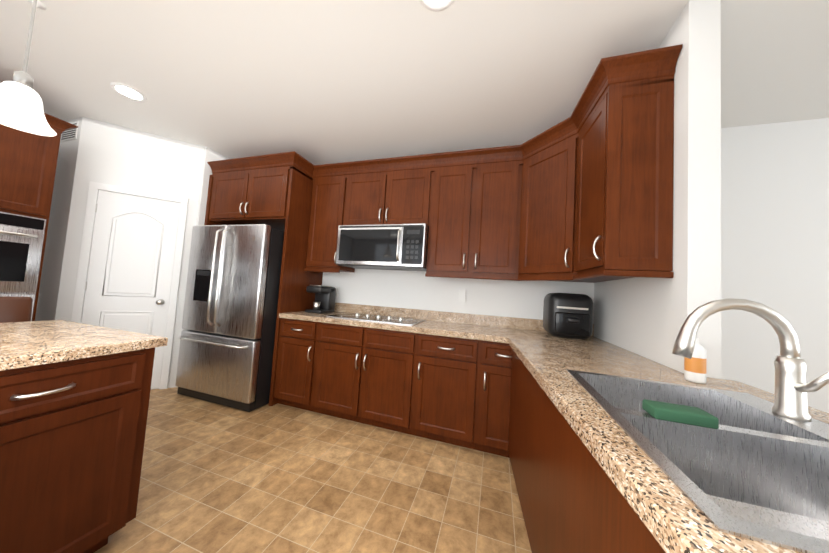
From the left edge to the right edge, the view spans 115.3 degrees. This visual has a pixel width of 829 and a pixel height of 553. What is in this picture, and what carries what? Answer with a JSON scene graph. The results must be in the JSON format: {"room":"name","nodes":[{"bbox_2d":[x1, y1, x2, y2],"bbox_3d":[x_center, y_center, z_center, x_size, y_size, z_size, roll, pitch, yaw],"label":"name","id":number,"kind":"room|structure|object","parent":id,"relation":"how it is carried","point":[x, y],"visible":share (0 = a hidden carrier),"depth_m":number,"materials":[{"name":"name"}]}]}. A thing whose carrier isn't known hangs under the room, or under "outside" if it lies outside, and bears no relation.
{"room":"kitchen","nodes":[
{"label":"kitchen","id":0,"kind":"room"},
{"bbox_2d":[0,297,32,322],"bbox_3d":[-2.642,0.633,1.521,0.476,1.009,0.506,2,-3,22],"label":"drawer","id":1,"kind":"object","parent":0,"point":[15,309],"visible":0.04,"depth_m":1.77,"materials":[{"name":"brown wood"}]},
{"bbox_2d":[35,117,102,320],"bbox_3d":[-3.522,-0.223,2.635,0.360,2.730,0.120,3,-3,17],"label":"wall","id":2,"kind":"structure","parent":0,"point":[78,159],"depth_m":2.58,"materials":[{"name":"white paint"}]},
{"bbox_2d":[60,121,78,141],"bbox_3d":[-3.469,-1.458,2.642,0.270,0.180,0.008,3,-3,17],"label":"air vent","id":3,"kind":"object","parent":2,"relation":"in","point":[69,134],"visible":0.67,"depth_m":2.63,"materials":[{"name":"white plastic"}]},
{"bbox_2d":[71,181,188,388],"bbox_3d":[-2.945,0.134,2.725,0.552,2.100,0.552,3,-3,17],"label":"door","id":4,"kind":"structure","parent":2,"relation":"attached to","point":[130,263],"depth_m":2.73,"materials":[{"name":"white wood"}]},
{"bbox_2d":[94,387,531,552],"bbox_3d":[0.573,1.329,0.763,11.000,0.060,12.000,3,-3,17],"label":"floor","id":5,"kind":"structure","parent":0,"point":[266,478],"depth_m":1.58,"materials":[{"name":"tile"}]},
{"bbox_2d":[0,121,67,320],"bbox_3d":[-3.585,-0.107,1.963,0.648,2.420,0.780,3,-3,17],"label":"tall cabinet","id":6,"kind":"object","parent":5,"relation":"on","point":[28,163],"depth_m":2.15,"materials":[{"name":"brown wood"}]},
{"bbox_2d":[0,212,45,320],"bbox_3d":[-3.258,0.097,1.847,0.100,1.220,0.740,3,-3,17],"label":"oven","id":7,"kind":"object","parent":6,"relation":"in","point":[21,240],"visible":0.6,"depth_m":2.11,"materials":[{"name":"silver metal"}]},
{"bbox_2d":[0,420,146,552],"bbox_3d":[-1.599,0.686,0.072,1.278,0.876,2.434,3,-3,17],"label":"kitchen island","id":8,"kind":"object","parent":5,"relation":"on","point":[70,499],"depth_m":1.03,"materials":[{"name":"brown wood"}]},
{"bbox_2d":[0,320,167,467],"bbox_3d":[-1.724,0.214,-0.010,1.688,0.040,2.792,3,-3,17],"label":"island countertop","id":9,"kind":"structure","parent":8,"relation":"on","point":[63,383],"depth_m":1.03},
{"bbox_2d":[175,224,283,411],"bbox_3d":[-1.825,0.378,2.946,0.990,1.753,0.896,3,-3,17],"label":"fridge","id":10,"kind":"object","parent":5,"relation":"on","point":[226,347],"visible":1,"depth_m":2.56,"materials":[{"name":"silver metal"}]},
{"bbox_2d":[269,308,828,552],"bbox_3d":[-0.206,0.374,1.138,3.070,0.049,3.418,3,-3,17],"label":"base cabinet","id":11,"kind":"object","parent":5,"relation":"on","point":[582,486],"depth_m":1.62,"materials":[{"name":"brown wood"}]},
{"bbox_2d":[305,285,335,312],"bbox_3d":[-1.046,0.249,2.935,0.200,0.298,0.285,3,-3,17],"label":"coffee maker","id":12,"kind":"object","parent":11,"relation":"on","point":[324,302],"visible":1,"depth_m":2.92,"materials":[{"name":"black plastic"}]},
{"bbox_2d":[326,313,425,324],"bbox_3d":[-0.365,0.407,2.652,0.880,0.035,0.492,3,-3,17],"label":"cooktop","id":13,"kind":"object","parent":11,"relation":"in","point":[386,319],"visible":1,"depth_m":2.57,"materials":[{"name":"silver metal"}]},
{"bbox_2d":[543,293,592,338],"bbox_3d":[1.282,0.322,2.208,0.320,0.360,0.420,3,-3,17],"label":"air fryer","id":14,"kind":"object","parent":11,"relation":"on","point":[567,315],"visible":1,"depth_m":2.07,"materials":[{"name":"black plastic"}]},
{"bbox_2d":[684,337,706,383],"bbox_3d":[1.164,0.329,1.095,0.073,0.210,0.064,3,-3,17],"label":"soap bottle","id":15,"kind":"object","parent":11,"relation":"on","point":[695,365],"visible":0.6,"depth_m":1.07,"materials":[{"name":"white plastic"}]},
{"bbox_2d":[564,368,828,552],"bbox_3d":[0.813,0.483,0.657,0.590,0.194,0.820,3,-3,17],"label":"sink","id":16,"kind":"object","parent":11,"relation":"in","point":[762,475],"depth_m":0.64,"materials":[{"name":"silver metal"}]},
{"bbox_2d":[642,399,718,428],"bbox_3d":[0.702,0.364,0.700,0.130,0.030,0.070,3,-3,17],"label":"sponge","id":17,"kind":"object","parent":16,"relation":"on","point":[682,414],"visible":1,"depth_m":0.68,"materials":[{"name":"green"}]},
{"bbox_2d":[672,298,828,421],"bbox_3d":[0.988,0.234,0.783,0.311,0.336,0.140,3,-3,17],"label":"faucet","id":18,"kind":"object","parent":11,"relation":"on","point":[793,387],"visible":1,"depth_m":0.78,"materials":[{"name":"silver metal"}]},
{"bbox_2d":[0,0,828,164],"bbox_3d":[0.746,-1.452,0.916,11.000,0.060,12.000,3,-3,17],"label":"ceiling","id":19,"kind":"structure","parent":0,"point":[317,82],"depth_m":1.79,"materials":[{"name":"white paint"}]},
{"bbox_2d":[0,0,56,135],"bbox_3d":[-1.543,-1.080,1.065,0.188,0.947,0.188,3,-3,17],"label":"pendant light","id":20,"kind":"object","parent":19,"relation":"hanging from","point":[21,106],"visible":1,"depth_m":1.04,"materials":[{"name":"white glass"}]},
{"bbox_2d":[27,0,45,9],"bbox_3d":[-2.169,-1.560,1.506,0.069,0.020,0.069,3,-3,5],"label":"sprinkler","id":21,"kind":"object","parent":19,"relation":"attached to","point":[40,5],"visible":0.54,"depth_m":1.49,"materials":[{"name":"white"}]},
{"bbox_2d":[110,82,146,101],"bbox_3d":[-2.392,-1.541,2.203,0.210,0.009,0.210,3,-3,17],"label":"recessed light","id":22,"kind":"object","parent":19,"relation":"in","point":[127,91],"visible":1,"depth_m":2.19,"materials":[{"name":"white"}]},
{"bbox_2d":[420,0,453,10],"bbox_3d":[0.114,-1.434,1.311,0.210,0.009,0.210,3,-3,17],"label":"recessed light","id":23,"kind":"object","parent":19,"relation":"in","point":[436,5],"visible":1,"depth_m":1.38,"materials":[{"name":"white"}]},
{"bbox_2d":[322,118,828,412],"bbox_3d":[1.616,0.087,2.452,8.370,2.730,0.120,3,-3,17],"label":"wall","id":24,"kind":"structure","parent":0,"point":[751,212],"depth_m":2.06,"materials":[{"name":"white paint"}]},
{"bbox_2d":[205,164,311,231],"bbox_3d":[-1.744,-0.870,3.174,1.121,0.540,0.628,3,-3,17],"label":"upper cabinet","id":25,"kind":"object","parent":24,"relation":"attached to","point":[277,197],"depth_m":2.86,"materials":[{"name":"brown wood"}]},
{"bbox_2d":[304,176,354,271],"bbox_3d":[-0.939,-0.581,3.059,0.440,1.028,0.328,3,-3,17],"label":"upper cabinet","id":26,"kind":"object","parent":24,"relation":"attached to","point":[325,193],"depth_m":2.91,"materials":[{"name":"brown wood"}]},
{"bbox_2d":[344,168,431,225],"bbox_3d":[-0.257,-0.784,2.863,0.960,0.560,0.328,3,-3,17],"label":"upper cabinet","id":27,"kind":"object","parent":24,"relation":"attached to","point":[401,195],"depth_m":2.69,"materials":[{"name":"brown wood"}]},
{"bbox_2d":[335,224,428,270],"bbox_3d":[-0.307,-0.297,2.770,0.946,0.418,0.460,3,-3,17],"label":"microwave","id":28,"kind":"object","parent":27,"relation":"attached to","point":[403,247],"visible":0.98,"depth_m":2.59,"materials":[{"name":"silver metal"}]},
{"bbox_2d":[458,290,465,301],"bbox_3d":[0.491,0.197,2.711,0.070,0.120,0.023,3,-3,17],"label":"outlet","id":29,"kind":"object","parent":24,"relation":"attached to","point":[462,295],"depth_m":2.70,"materials":[{"name":"white plastic"}]},
{"bbox_2d":[334,304,593,335],"bbox_3d":[0.220,0.418,2.786,2.898,0.105,0.020,3,-3,17],"label":"backsplash","id":30,"kind":"structure","parent":24,"relation":"attached to","point":[452,317],"depth_m":2.73,"materials":[{"name":"beige stone"}]},
{"bbox_2d":[425,160,519,279],"bbox_3d":[0.582,-0.513,2.582,0.830,1.028,0.328,3,-3,17],"label":"upper cabinet","id":31,"kind":"object","parent":24,"relation":"attached to","point":[474,222],"depth_m":2.42,"materials":[{"name":"brown wood"}]},
{"bbox_2d":[516,132,610,282],"bbox_3d":[1.245,-0.493,2.195,0.668,1.028,0.668,3,-3,17],"label":"upper cabinet","id":32,"kind":"object","parent":24,"relation":"attached to","point":[548,163],"depth_m":2.08,"materials":[{"name":"brown wood"}]},
{"bbox_2d":[591,0,730,379],"bbox_3d":[1.505,0.043,1.776,0.120,2.730,1.200,3,-3,17],"label":"wall","id":33,"kind":"structure","parent":0,"point":[642,316],"depth_m":1.28,"materials":[{"name":"white paint"}]},
{"bbox_2d":[520,116,579,155],"bbox_3d":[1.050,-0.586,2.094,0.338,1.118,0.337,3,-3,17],"label":"crown molding","id":34,"kind":"structure","parent":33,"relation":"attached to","point":[571,123],"depth_m":1.95,"materials":[{"name":"brown wood"}]},
{"bbox_2d":[572,72,674,279],"bbox_3d":[1.243,-0.525,1.612,0.326,1.028,0.448,3,-3,17],"label":"upper cabinet","id":35,"kind":"object","parent":33,"relation":"attached to","point":[622,228],"depth_m":1.41,"materials":[{"name":"brown wood"}]}
]}

